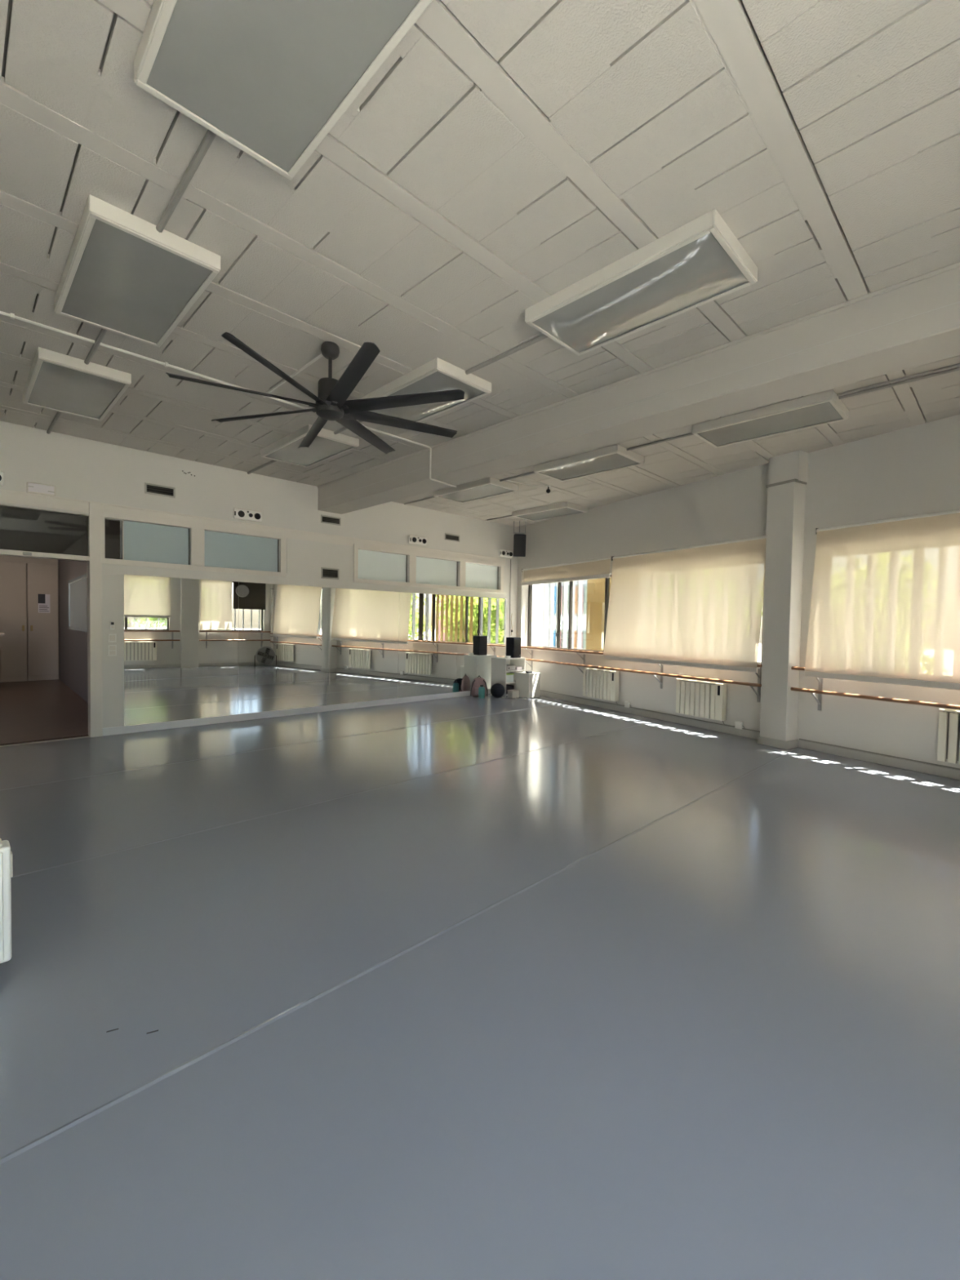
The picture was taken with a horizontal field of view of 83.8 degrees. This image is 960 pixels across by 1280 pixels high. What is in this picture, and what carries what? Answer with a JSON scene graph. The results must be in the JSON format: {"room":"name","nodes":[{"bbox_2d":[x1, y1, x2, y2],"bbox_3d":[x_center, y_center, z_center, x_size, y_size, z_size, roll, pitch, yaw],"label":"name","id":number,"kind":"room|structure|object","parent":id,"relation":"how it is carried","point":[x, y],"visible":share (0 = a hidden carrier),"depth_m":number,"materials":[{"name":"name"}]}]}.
{"room":"exercise studio","nodes":[
{"label":"exercise studio","id":0,"kind":"room"},
{"bbox_2d":[0,555,58,602],"bbox_3d":[-11.726,-0.535,11.632,4.650,3.000,0.150,-1,2,-45],"label":"wall","id":1,"kind":"structure","parent":0,"point":[4,558],"depth_m":12.58,"materials":[{"name":"beige paint"}]},
{"bbox_2d":[0,506,86,554],"bbox_3d":[-8.888,-1.945,8.752,4.850,0.120,8.340,-1,2,-45],"label":"ceiling","id":2,"kind":"structure","parent":0,"point":[20,530],"depth_m":9.16,"materials":[{"name":"grey"}]},
{"bbox_2d":[0,679,88,745],"bbox_3d":[-8.952,1.154,8.859,4.650,0.118,8.300,-1,2,-45],"label":"floor","id":3,"kind":"structure","parent":0,"point":[30,710],"depth_m":8.47,"materials":[{"name":"brown wood"}]},
{"bbox_2d":[0,560,27,682],"bbox_3d":[-10.757,-0.416,12.346,0.470,2.750,0.190,-1,2,-45],"label":"door","id":4,"kind":"structure","parent":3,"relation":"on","point":[13,575],"depth_m":12.30,"materials":[{"name":"beige wood"}]},
{"bbox_2d":[26,563,58,680],"bbox_3d":[-10.381,-0.421,12.719,0.570,2.750,0.190,-1,2,-45],"label":"door","id":5,"kind":"structure","parent":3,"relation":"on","point":[42,628],"depth_m":12.66,"materials":[{"name":"beige"}]},
{"bbox_2d":[38,594,49,613],"bbox_3d":[-10.309,-0.864,12.663,0.220,0.440,0.006,-1,2,-45],"label":"notice","id":6,"kind":"object","parent":5,"relation":"attached to","point":[43,599],"visible":1,"depth_m":12.66,"materials":[{"name":"white paper"}]},
{"bbox_2d":[38,594,44,603],"bbox_3d":[-10.338,-0.973,12.627,0.130,0.220,0.003,-1,2,-45],"label":"print","id":7,"kind":"object","parent":6,"relation":"attached to","point":[41,597],"depth_m":12.62,"materials":[{"name":"grey paper"}]},
{"bbox_2d":[57,519,122,702],"bbox_3d":[-7.482,-0.422,10.117,0.120,3.000,8.085,-1,2,-43],"label":"wall","id":8,"kind":"structure","parent":0,"point":[73,644],"depth_m":10.60,"materials":[{"name":"grey"}]},
{"bbox_2d":[68,573,87,631],"bbox_3d":[-7.334,-0.667,9.844,0.029,1.010,3.700,-1,2,-43],"label":"window","id":9,"kind":"structure","parent":8,"relation":"in","point":[77,587],"depth_m":10.13,"materials":[{"name":"grey glass"}]},
{"bbox_2d":[0,421,518,737],"bbox_3d":[-2.733,-0.757,8.800,11.750,3.900,0.215,-1,2,-44],"label":"wall","id":10,"kind":"structure","parent":0,"point":[194,534],"depth_m":7.62,"materials":[{"name":"paint"}]},
{"bbox_2d":[0,471,4,485],"bbox_3d":[-5.544,-1.828,5.931,0.410,0.153,0.071,-1,2,-44],"label":"emergency light","id":11,"kind":"object","parent":10,"relation":"attached to","point":[2,473],"visible":1,"depth_m":6.05,"materials":[{"name":"white plastic"}]},
{"bbox_2d":[26,481,55,496],"bbox_3d":[-5.168,-1.777,6.305,0.260,0.120,0.055,-1,2,-44],"label":"exit sign","id":12,"kind":"object","parent":10,"relation":"attached to","point":[32,487],"visible":1,"depth_m":6.29,"materials":[{"name":"white plastic"}]},
{"bbox_2d":[0,733,88,744],"bbox_3d":[-5.922,1.228,5.999,3.220,0.008,0.030,-1,2,-45],"label":"trim","id":13,"kind":"structure","parent":10,"relation":"attached to","point":[86,734],"depth_m":6.56,"materials":[{"name":"grey metal"}]},
{"bbox_2d":[107,644,116,656],"bbox_3d":[-4.699,0.133,6.846,0.090,0.145,0.018,-1,2,-44],"label":"wall switch","id":14,"kind":"object","parent":10,"relation":"attached to","point":[112,649],"visible":1,"depth_m":6.84,"materials":[{"name":"white plastic"}]},
{"bbox_2d":[108,633,116,642],"bbox_3d":[-4.697,-0.024,6.841,0.085,0.110,0.018,-1,2,-44],"label":"wall switch","id":15,"kind":"object","parent":10,"relation":"attached to","point":[112,637],"visible":1,"depth_m":6.84,"materials":[{"name":"white plastic"}]},
{"bbox_2d":[110,621,115,630],"bbox_3d":[-4.694,-0.184,6.835,0.050,0.110,0.020,-1,2,-44],"label":"wall switch","id":16,"kind":"object","parent":10,"relation":"attached to","point":[112,623],"visible":1,"depth_m":6.83,"materials":[{"name":"white plastic"}]},
{"bbox_2d":[144,482,175,497],"bbox_3d":[-4.284,-2.004,7.172,0.360,0.140,0.014,-1,2,-44],"label":"air vent","id":17,"kind":"object","parent":10,"relation":"in","point":[149,488],"visible":1,"depth_m":7.17,"materials":[{"name":"grey metal"}]},
{"bbox_2d":[233,507,262,522],"bbox_3d":[-3.444,-1.855,7.945,0.410,0.153,0.071,-1,2,-44],"label":"emergency light","id":18,"kind":"object","parent":10,"relation":"attached to","point":[238,513],"visible":1,"depth_m":7.93,"materials":[{"name":"white plastic"}]},
{"bbox_2d":[102,688,490,736],"bbox_3d":[-1.639,1.131,9.841,8.765,0.100,0.032,-1,2,-44],"label":"baseboard","id":19,"kind":"structure","parent":10,"relation":"attached to","point":[220,719],"depth_m":8.23,"materials":[{"name":"white"}]},
{"bbox_2d":[123,574,506,725],"bbox_3d":[-2.025,0.104,9.415,7.167,1.965,0.016,-1,2,-44],"label":"wall mirror","id":20,"kind":"object","parent":10,"relation":"attached to","point":[194,648],"visible":0.96,"depth_m":8.45,"materials":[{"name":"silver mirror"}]},
{"bbox_2d":[320,567,338,579],"bbox_3d":[-2.495,-1.107,8.915,0.320,0.180,0.014,-1,2,-44],"label":"air vent","id":21,"kind":"object","parent":10,"relation":"in","point":[328,572],"visible":1,"depth_m":8.91,"materials":[{"name":"grey metal"}]},
{"bbox_2d":[320,514,340,525],"bbox_3d":[-2.481,-1.992,8.903,0.360,0.130,0.015,-1,2,-44],"label":"air vent","id":22,"kind":"object","parent":10,"relation":"in","point":[324,518],"visible":1,"depth_m":8.90,"materials":[{"name":"grey metal"}]},
{"bbox_2d":[408,534,427,545],"bbox_3d":[-1.170,-1.883,10.125,0.410,0.153,0.071,-1,2,-44],"label":"emergency light","id":23,"kind":"object","parent":10,"relation":"attached to","point":[415,540],"visible":1,"depth_m":10.10,"materials":[{"name":"white plastic"}]},
{"bbox_2d":[444,533,459,542],"bbox_3d":[-0.556,-2.056,10.747,0.390,0.130,0.015,-1,2,-44],"label":"air vent","id":24,"kind":"object","parent":10,"relation":"in","point":[451,537],"visible":1,"depth_m":10.74,"materials":[{"name":"grey metal"}]},
{"bbox_2d":[498,549,512,557],"bbox_3d":[0.576,-1.905,11.800,0.410,0.153,0.071,-1,2,-44],"label":"emergency light","id":25,"kind":"object","parent":10,"relation":"attached to","point":[502,553],"visible":1,"depth_m":11.77,"materials":[{"name":"white plastic"}]},
{"bbox_2d":[509,559,512,637],"bbox_3d":[0.706,-0.822,11.989,0.090,1.950,0.031,-1,2,-44],"label":"cable","id":26,"kind":"object","parent":10,"relation":"attached to","point":[510,559],"visible":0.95,"depth_m":11.98,"materials":[{"name":"grey plastic"}]},
{"bbox_2d":[0,693,959,1279],"bbox_3d":[0.529,1.420,4.952,10.800,0.124,10.484,-1,2,-45],"label":"floor","id":27,"kind":"structure","parent":0,"point":[490,987],"depth_m":2.12,"materials":[{"name":"grey"}]},
{"bbox_2d":[0,838,12,963],"bbox_3d":[-2.242,1.124,2.027,0.712,0.560,0.240,-1,2,-45],"label":"heater","id":28,"kind":"object","parent":27,"relation":"on","point":[6,855],"visible":1,"depth_m":2.22,"materials":[{"name":"white metal"}]},
{"bbox_2d":[470,675,488,697],"bbox_3d":[-0.019,0.950,11.088,0.362,0.439,0.212,1,2,-3],"label":"backpack","id":29,"kind":"object","parent":27,"relation":"on","point":[477,682],"visible":0.83,"depth_m":11.02,"materials":[{"name":"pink fabric"}]},
{"bbox_2d":[478,684,484,697],"bbox_3d":[0.035,1.043,10.883,0.130,0.266,0.130,-1,2,-45],"label":"water bottle","id":30,"kind":"object","parent":27,"relation":"on","point":[482,689],"visible":1,"depth_m":10.84,"materials":[{"name":"teal plastic"}]},
{"bbox_2d":[490,683,504,697],"bbox_3d":[0.360,1.032,10.938,0.301,0.296,0.301,-1,2,-45],"label":"exercise ball","id":31,"kind":"object","parent":27,"relation":"on","point":[497,690],"visible":1,"depth_m":10.83,"materials":[{"name":"black plastic"}]},
{"bbox_2d":[490,657,525,697],"bbox_3d":[0.596,0.771,11.364,0.610,0.800,0.430,-1,2,-45],"label":"shelf unit","id":32,"kind":"object","parent":27,"relation":"on","point":[499,664],"visible":0.51,"depth_m":11.21,"materials":[{"name":"white wood"}]},
{"bbox_2d":[506,672,514,682],"bbox_3d":[0.535,0.788,11.255,0.250,0.175,0.260,-1,2,-45],"label":"storage box","id":33,"kind":"object","parent":32,"relation":"on","point":[509,677],"visible":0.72,"depth_m":11.16,"materials":[{"name":"white"}]},
{"bbox_2d":[506,684,514,693],"bbox_3d":[0.542,1.021,11.294,0.325,0.206,0.222,-1,2,-41],"label":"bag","id":34,"kind":"object","parent":32,"relation":"on","point":[508,686],"visible":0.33,"depth_m":11.23,"materials":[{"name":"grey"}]},
{"bbox_2d":[506,664,515,671],"bbox_3d":[0.562,0.581,11.254,0.280,0.110,0.277,-1,2,-45],"label":"amplifier","id":35,"kind":"object","parent":32,"relation":"on","point":[509,667],"visible":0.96,"depth_m":11.17,"materials":[{"name":"grey"}]},
{"bbox_2d":[506,637,520,657],"bbox_3d":[0.712,0.159,11.324,0.241,0.430,0.231,-1,2,-45],"label":"loudspeaker","id":36,"kind":"object","parent":32,"relation":"on","point":[513,644],"visible":0.95,"depth_m":11.24,"materials":[{"name":"black plastic"}]},
{"bbox_2d":[515,666,521,670],"bbox_3d":[0.762,0.603,11.450,0.160,0.060,0.220,-1,2,-45],"label":"paper stack","id":37,"kind":"object","parent":32,"relation":"on","point":[516,667],"visible":0.52,"depth_m":11.36,"materials":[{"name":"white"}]},
{"bbox_2d":[506,688,519,697],"bbox_3d":[0.685,1.106,10.995,0.216,0.155,0.156,-1,2,-45],"label":"plastic crate","id":38,"kind":"object","parent":27,"relation":"on","point":[513,693],"visible":1,"depth_m":10.94,"materials":[{"name":"white plastic"}]},
{"bbox_2d":[515,671,541,698],"bbox_3d":[0.999,0.931,11.159,0.380,0.505,0.380,-1,2,-45],"label":"base cabinet","id":39,"kind":"object","parent":27,"relation":"on","point":[528,684],"visible":0.87,"depth_m":11.02,"materials":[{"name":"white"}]},
{"bbox_2d":[0,0,959,526],"bbox_3d":[0.692,-2.434,4.842,11.350,0.202,10.748,-1,2,-45],"label":"ceiling","id":40,"kind":"structure","parent":0,"point":[504,154],"depth_m":2.78,"materials":[{"name":"white tile"}]},
{"bbox_2d":[46,411,61,434],"bbox_3d":[-4.703,-2.438,5.927,0.036,0.036,1.150,-1,2,-45],"label":"conduit","id":41,"kind":"object","parent":40,"relation":"attached to","point":[58,413],"visible":0.65,"depth_m":5.96,"materials":[{"name":"grey"}]},
{"bbox_2d":[22,346,131,421],"bbox_3d":[-3.830,-2.367,5.056,0.650,0.093,1.310,-1,2,-45],"label":"ceiling light","id":42,"kind":"object","parent":40,"relation":"attached to","point":[56,381],"visible":0.98,"depth_m":4.89,"materials":[{"name":"grey plastic"}]},
{"bbox_2d":[27,361,125,418],"bbox_3d":[-3.831,-2.328,5.057,0.594,0.010,1.254,-1,2,-45],"label":"diffuser","id":43,"kind":"object","parent":42,"relation":"attached to","point":[52,385],"depth_m":4.98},
{"bbox_2d":[84,328,106,364],"bbox_3d":[-3.048,-2.361,4.260,0.036,0.036,0.910,-1,2,-45],"label":"conduit","id":44,"kind":"object","parent":40,"relation":"attached to","point":[103,331],"visible":0.65,"depth_m":4.28,"materials":[{"name":"grey metal"}]},
{"bbox_2d":[53,194,220,346],"bbox_3d":[-2.260,-2.295,3.474,0.650,0.093,1.310,-1,2,-45],"label":"ceiling light","id":45,"kind":"object","parent":40,"relation":"attached to","point":[122,275],"visible":0.99,"depth_m":3.30,"materials":[{"name":"grey plastic"}]},
{"bbox_2d":[155,129,216,232],"bbox_3d":[-1.471,-2.289,2.672,0.036,0.036,0.930,-1,2,-45],"label":"conduit","id":46,"kind":"object","parent":40,"relation":"attached to","point":[209,137],"visible":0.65,"depth_m":2.64,"materials":[{"name":"grey metal"}]},
{"bbox_2d":[0,311,456,487],"bbox_3d":[-2.479,-2.180,4.850,6.156,0.415,0.069,-1,2,-45],"label":"conduit","id":47,"kind":"object","parent":40,"relation":"attached to","point":[12,316],"visible":0.73,"depth_m":4.62,"materials":[{"name":"white"}]},
{"bbox_2d":[247,459,276,474],"bbox_3d":[-3.032,-2.459,7.536,0.036,0.036,1.160,-1,2,-45],"label":"conduit","id":48,"kind":"object","parent":40,"relation":"attached to","point":[273,460],"visible":0.65,"depth_m":7.58,"materials":[{"name":"grey"}]},
{"bbox_2d":[133,0,432,180],"bbox_3d":[-0.675,-2.222,1.878,0.650,0.093,1.310,-1,2,-45],"label":"ceiling light","id":49,"kind":"object","parent":40,"relation":"attached to","point":[271,79],"visible":1,"depth_m":2.02,"materials":[{"name":"grey"}]},
{"bbox_2d":[265,354,322,393],"bbox_3d":[-1.657,-2.358,4.761,0.020,0.020,1.200,-1,2,-45],"label":"conduit","id":50,"kind":"object","parent":40,"relation":"attached to","point":[317,357],"visible":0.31,"depth_m":4.69,"materials":[{"name":"white metal"}]},
{"bbox_2d":[260,424,359,467],"bbox_3d":[-2.145,-2.388,6.672,0.650,0.093,1.310,-1,2,-45],"label":"ceiling light","id":51,"kind":"object","parent":40,"relation":"attached to","point":[326,445],"visible":0.88,"depth_m":6.55,"materials":[{"name":"grey metal"}]},
{"bbox_2d":[265,435,353,466],"bbox_3d":[-2.146,-2.349,6.673,0.594,0.010,1.254,-1,2,-45],"label":"diffuser","id":52,"kind":"object","parent":51,"relation":"attached to","point":[322,448],"depth_m":6.63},
{"bbox_2d":[165,332,464,453],"bbox_3d":[-1.197,-2.062,4.273,2.092,0.572,2.092,1,2,-6],"label":"ceiling fan","id":53,"kind":"object","parent":40,"relation":"hanging from","point":[331,403],"visible":1,"depth_m":4.18,"materials":[{"name":"grey metal"}]},
{"bbox_2d":[333,420,363,434],"bbox_3d":[-1.370,-2.383,5.891,0.036,0.036,0.880,-1,2,-45],"label":"conduit","id":54,"kind":"object","parent":40,"relation":"attached to","point":[343,428],"visible":0.35,"depth_m":6.08,"materials":[{"name":"grey"}]},
{"bbox_2d":[404,496,434,504],"bbox_3d":[-1.006,-2.484,9.470,0.024,0.024,1.090,-1,2,-45],"label":"conduit","id":55,"kind":"object","parent":40,"relation":"attached to","point":[432,496],"visible":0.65,"depth_m":9.52,"materials":[{"name":"grey metal"}]},
{"bbox_2d":[359,357,491,422],"bbox_3d":[-0.585,-2.317,5.122,0.650,0.093,1.310,-1,2,-45],"label":"ceiling light","id":56,"kind":"object","parent":40,"relation":"attached to","point":[437,375],"visible":0.54,"depth_m":4.83,"materials":[{"name":"grey metal"}]},
{"bbox_2d":[368,371,484,421],"bbox_3d":[-0.586,-2.278,5.123,0.594,0.010,1.254,-1,2,-45],"label":"diffuser","id":57,"kind":"object","parent":56,"relation":"attached to","point":[431,381],"depth_m":4.91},
{"bbox_2d":[433,476,518,503],"bbox_3d":[-0.080,-2.416,8.693,0.650,0.093,1.310,-1,2,-45],"label":"ceiling light","id":58,"kind":"object","parent":40,"relation":"attached to","point":[487,487],"visible":1,"depth_m":8.54,"materials":[{"name":"grey"}]},
{"bbox_2d":[438,484,513,502],"bbox_3d":[-0.080,-2.376,8.694,0.594,0.010,1.254,-1,2,-45],"label":"diffuser","id":59,"kind":"object","parent":58,"relation":"attached to","point":[472,492],"depth_m":8.61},
{"bbox_2d":[486,515,511,520],"bbox_3d":[0.463,-2.504,10.928,0.024,0.024,0.890,-1,2,-45],"label":"conduit","id":60,"kind":"object","parent":40,"relation":"attached to","point":[509,515],"visible":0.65,"depth_m":10.98,"materials":[{"name":"grey metal"}]},
{"bbox_2d":[465,333,547,374],"bbox_3d":[0.218,-2.311,4.320,0.036,0.036,0.950,-1,2,-45],"label":"conduit","id":61,"kind":"object","parent":40,"relation":"attached to","point":[542,336],"visible":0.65,"depth_m":4.30,"materials":[{"name":"grey metal"}]},
{"bbox_2d":[499,471,535,481],"bbox_3d":[0.600,-2.410,7.853,0.028,0.028,0.830,-1,2,-45],"label":"conduit","id":62,"kind":"object","parent":40,"relation":"attached to","point":[531,473],"visible":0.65,"depth_m":7.88,"materials":[{"name":"grey"}]},
{"bbox_2d":[512,520,526,556],"bbox_3d":[0.837,-2.145,11.339,0.300,0.762,0.295,1,2,0],"label":"loudspeaker","id":63,"kind":"object","parent":40,"relation":"hanging from","point":[519,538],"visible":1,"depth_m":11.26,"materials":[{"name":"black plastic"}]},
{"bbox_2d":[506,480,551,493],"bbox_3d":[0.743,-2.378,8.332,0.779,0.120,0.115,0,2,-23],"label":"ceiling camera","id":64,"kind":"object","parent":40,"relation":"attached to","point":[548,491],"visible":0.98,"depth_m":8.42,"materials":[{"name":"white plastic"}]},
{"bbox_2d":[511,502,587,521],"bbox_3d":[1.319,-2.439,10.222,0.650,0.093,1.310,-1,2,-45],"label":"ceiling light","id":65,"kind":"object","parent":40,"relation":"attached to","point":[565,508],"visible":1,"depth_m":10.06,"materials":[{"name":"grey"}]},
{"bbox_2d":[515,507,583,520],"bbox_3d":[1.319,-2.399,10.223,0.594,0.010,1.254,-1,2,-45],"label":"diffuser","id":66,"kind":"object","parent":65,"relation":"attached to","point":[543,513],"depth_m":10.15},
{"bbox_2d":[533,444,644,481],"bbox_3d":[1.435,-2.346,7.168,0.650,0.093,1.310,-1,2,-45],"label":"ceiling light","id":67,"kind":"object","parent":40,"relation":"attached to","point":[615,457],"visible":1,"depth_m":7.02,"materials":[{"name":"grey metal"}]},
{"bbox_2d":[537,453,639,479],"bbox_3d":[1.434,-2.306,7.170,0.594,0.010,1.254,-1,2,-45],"label":"diffuser","id":68,"kind":"object","parent":67,"relation":"attached to","point":[598,463],"depth_m":7.09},
{"bbox_2d":[317,262,959,514],"bbox_3d":[0.783,-2.182,5.587,0.447,0.426,9.364,-1,2,-45],"label":"ceiling beam","id":69,"kind":"structure","parent":40,"relation":"attached to","point":[915,322],"depth_m":4.30,"materials":[{"name":"paint"}]},
{"bbox_2d":[524,208,757,355],"bbox_3d":[1.003,-2.243,3.502,0.650,0.093,1.310,-1,2,-45],"label":"ceiling light","id":70,"kind":"object","parent":40,"relation":"attached to","point":[701,261],"visible":1,"depth_m":3.35,"materials":[{"name":"grey plastic"}]},
{"bbox_2d":[626,432,693,450],"bbox_3d":[2.139,-2.339,6.303,0.028,0.028,0.900,-1,2,-45],"label":"conduit","id":71,"kind":"object","parent":40,"relation":"attached to","point":[691,433],"visible":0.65,"depth_m":6.30,"materials":[{"name":"grey"}]},
{"bbox_2d":[691,389,848,448],"bbox_3d":[2.998,-2.274,5.594,0.650,0.093,1.310,-1,2,-45],"label":"ceiling light","id":72,"kind":"object","parent":40,"relation":"attached to","point":[824,407],"visible":1,"depth_m":5.46,"materials":[{"name":"grey metal"}]},
{"bbox_2d":[836,363,959,395],"bbox_3d":[3.670,-2.269,4.647,0.020,0.020,0.970,-1,2,-45],"label":"conduit","id":73,"kind":"object","parent":40,"relation":"attached to","point":[957,364],"visible":1,"depth_m":4.65,"materials":[{"name":"grey metal"}]},
{"bbox_2d":[838,366,959,399],"bbox_3d":[3.727,-2.266,4.704,0.028,0.028,0.970,-1,2,-45],"label":"conduit","id":74,"kind":"object","parent":40,"relation":"attached to","point":[956,369],"visible":1,"depth_m":4.71,"materials":[{"name":"grey metal"}]},
{"bbox_2d":[516,413,959,768],"bbox_3d":[3.258,-0.650,8.437,0.376,3.900,10.000,0,2,-31],"label":"wall","id":75,"kind":"structure","parent":0,"point":[913,470],"depth_m":6.70,"materials":[{"name":"paint"}]},
{"bbox_2d":[520,556,612,629],"bbox_3d":[1.640,-0.859,10.703,0.114,1.338,2.756,0,2,-31],"label":"roller blind","id":76,"kind":"object","parent":75,"relation":"attached to","point":[598,568],"visible":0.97,"depth_m":10.50,"materials":[{"name":"white fabric"}]},
{"bbox_2d":[582,667,619,701],"bbox_3d":[2.200,0.800,9.745,0.135,0.530,0.830,0,2,-31],"label":"radiator","id":77,"kind":"object","parent":75,"relation":"attached to","point":[602,685],"visible":1,"depth_m":9.65,"materials":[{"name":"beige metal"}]},
{"bbox_2d":[583,667,614,671],"bbox_3d":[2.192,0.543,9.736,0.100,0.016,0.820,0,2,-31],"label":"grille","id":78,"kind":"object","parent":77,"relation":"attached to","point":[588,669],"depth_m":9.82,"materials":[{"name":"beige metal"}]},
{"bbox_2d":[615,701,631,707],"bbox_3d":[2.499,1.113,9.313,0.059,0.100,0.334,0,2,-37],"label":"box","id":79,"kind":"object","parent":75,"relation":"attached to","point":[627,704],"visible":1,"depth_m":9.23,"materials":[{"name":"white plastic"}]},
{"bbox_2d":[520,645,762,702],"bbox_3d":[2.287,0.483,9.517,0.220,0.530,5.730,0,2,-31],"label":"ballet barre","id":80,"kind":"object","parent":75,"relation":"attached to","point":[661,674],"visible":0.73,"depth_m":8.65,"materials":[{"name":"brown wood"}]},
{"bbox_2d":[527,574,760,663],"bbox_3d":[2.548,-0.467,9.722,0.100,1.465,5.620,0,2,-31],"label":"window","id":81,"kind":"structure","parent":75,"relation":"in","point":[554,609],"depth_m":11.24,"materials":[{"name":"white glass"}]},
{"bbox_2d":[603,535,766,672],"bbox_3d":[3.015,-0.525,8.245,0.269,1.815,2.866,0,2,-31],"label":"roller blind","id":82,"kind":"object","parent":75,"relation":"attached to","point":[700,606],"visible":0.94,"depth_m":7.97,"materials":[{"name":"white fabric"}]},
{"bbox_2d":[675,678,726,720],"bbox_3d":[3.275,0.871,7.942,0.135,0.530,0.790,0,2,-31],"label":"radiator","id":83,"kind":"object","parent":75,"relation":"attached to","point":[699,699],"visible":1,"depth_m":7.86,"materials":[{"name":"white metal"}]},
{"bbox_2d":[676,678,723,684],"bbox_3d":[3.266,0.614,7.933,0.100,0.016,0.780,0,2,-31],"label":"grille","id":84,"kind":"object","parent":83,"relation":"attached to","point":[686,681],"depth_m":7.99,"materials":[{"name":"white metal"}]},
{"bbox_2d":[722,720,744,728],"bbox_3d":[3.563,1.183,7.527,0.059,0.100,0.334,0,2,-37],"label":"box","id":85,"kind":"object","parent":75,"relation":"attached to","point":[739,725],"visible":1,"depth_m":7.45,"materials":[{"name":"white plastic"}]},
{"bbox_2d":[539,689,959,780],"bbox_3d":[2.966,1.239,8.332,0.270,0.120,8.870,0,2,-31],"label":"baseboard","id":86,"kind":"structure","parent":75,"relation":"attached to","point":[942,771],"depth_m":6.74,"materials":[{"name":"grey"}]},
{"bbox_2d":[760,449,808,741],"bbox_3d":[3.866,-0.502,6.837,0.288,3.720,0.380,0,2,-31],"label":"column","id":87,"kind":"structure","parent":75,"relation":"attached to","point":[788,473],"depth_m":6.74,"materials":[{"name":"paint"}]},
{"bbox_2d":[791,666,959,711],"bbox_3d":[4.576,0.634,5.674,0.220,0.530,2.420,0,2,-31],"label":"ballet barre","id":88,"kind":"object","parent":75,"relation":"attached to","point":[819,691],"visible":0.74,"depth_m":6.04,"materials":[{"name":"brown wood"}]},
{"bbox_2d":[804,509,959,690],"bbox_3d":[4.567,-0.428,5.639,0.269,1.805,2.076,0,2,-31],"label":"roller blind","id":89,"kind":"object","parent":75,"relation":"attached to","point":[885,602],"visible":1,"depth_m":5.80,"materials":[{"name":"white fabric"}]},
{"bbox_2d":[937,708,959,764],"bbox_3d":[4.932,0.981,5.160,0.135,0.530,0.790,0,2,-31],"label":"radiator","id":90,"kind":"object","parent":75,"relation":"attached to","point":[948,728],"visible":1,"depth_m":5.39,"materials":[{"name":"white metal"}]},
{"bbox_2d":[938,708,959,712],"bbox_3d":[4.923,0.724,5.151,0.100,0.016,0.780,0,2,-31],"label":"grille","id":91,"kind":"object","parent":90,"relation":"attached to","point":[944,710],"depth_m":5.41,"materials":[{"name":"white metal"}]},
{"bbox_3d":[3.454,0.635,8.721,0.370,0.060,8.600,0,2,-31],"label":"trim","id":92,"kind":"structure","parent":75,"relation":"attached to","visible":0},
{"bbox_2d":[580,590,582,648],"bbox_3d":[2.098,-0.798,11.258,0.120,2.610,0.040,0,2,-31],"label":"louvre slat","id":93,"kind":"object","parent":92,"relation":"on","point":[582,590],"visible":0.02,"depth_m":11.29,"materials":[{"name":"grey"}]},
{"bbox_2d":[586,579,592,649],"bbox_3d":[2.252,-0.788,11.000,0.125,2.610,0.040,2,2,41],"label":"louvre slat","id":94,"kind":"object","parent":92,"relation":"on","point":[589,582],"visible":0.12,"depth_m":11.00,"materials":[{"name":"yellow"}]},
{"bbox_2d":[591,578,597,649],"bbox_3d":[2.331,-0.782,10.867,0.125,2.610,0.040,2,2,41],"label":"louvre slat","id":95,"kind":"object","parent":92,"relation":"on","point":[594,593],"visible":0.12,"depth_m":10.87,"materials":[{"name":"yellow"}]},
{"bbox_2d":[595,577,603,650],"bbox_3d":[2.410,-0.777,10.734,0.125,2.610,0.040,2,2,41],"label":"louvre slat","id":96,"kind":"object","parent":92,"relation":"on","point":[600,581],"visible":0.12,"depth_m":10.74,"materials":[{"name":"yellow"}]},
{"bbox_2d":[601,577,604,650],"bbox_3d":[2.489,-0.772,10.601,0.125,2.610,0.040,2,2,41],"label":"louvre slat","id":97,"kind":"object","parent":92,"relation":"on","point":[603,598],"visible":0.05,"depth_m":10.63,"materials":[{"name":"grey"}]},
{"label":"outside","id":98,"kind":"structure","parent":0,"visible":0},
{"bbox_2d":[757,643,761,662],"bbox_3d":[3.541,1.990,10.657,140.000,0.300,150.000,-1,2,-45],"label":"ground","id":99,"kind":"structure","parent":98,"point":[760,644],"depth_m":45.06,"materials":[{"name":"white"}]},
{"bbox_2d":[581,579,586,649],"bbox_3d":[1.611,-3.083,23.707,18.000,9.000,6.070,1,2,8],"label":"striped building","id":100,"kind":"structure","parent":99,"relation":"on","point":[584,582],"depth_m":20.39,"materials":[{"name":"grey"}]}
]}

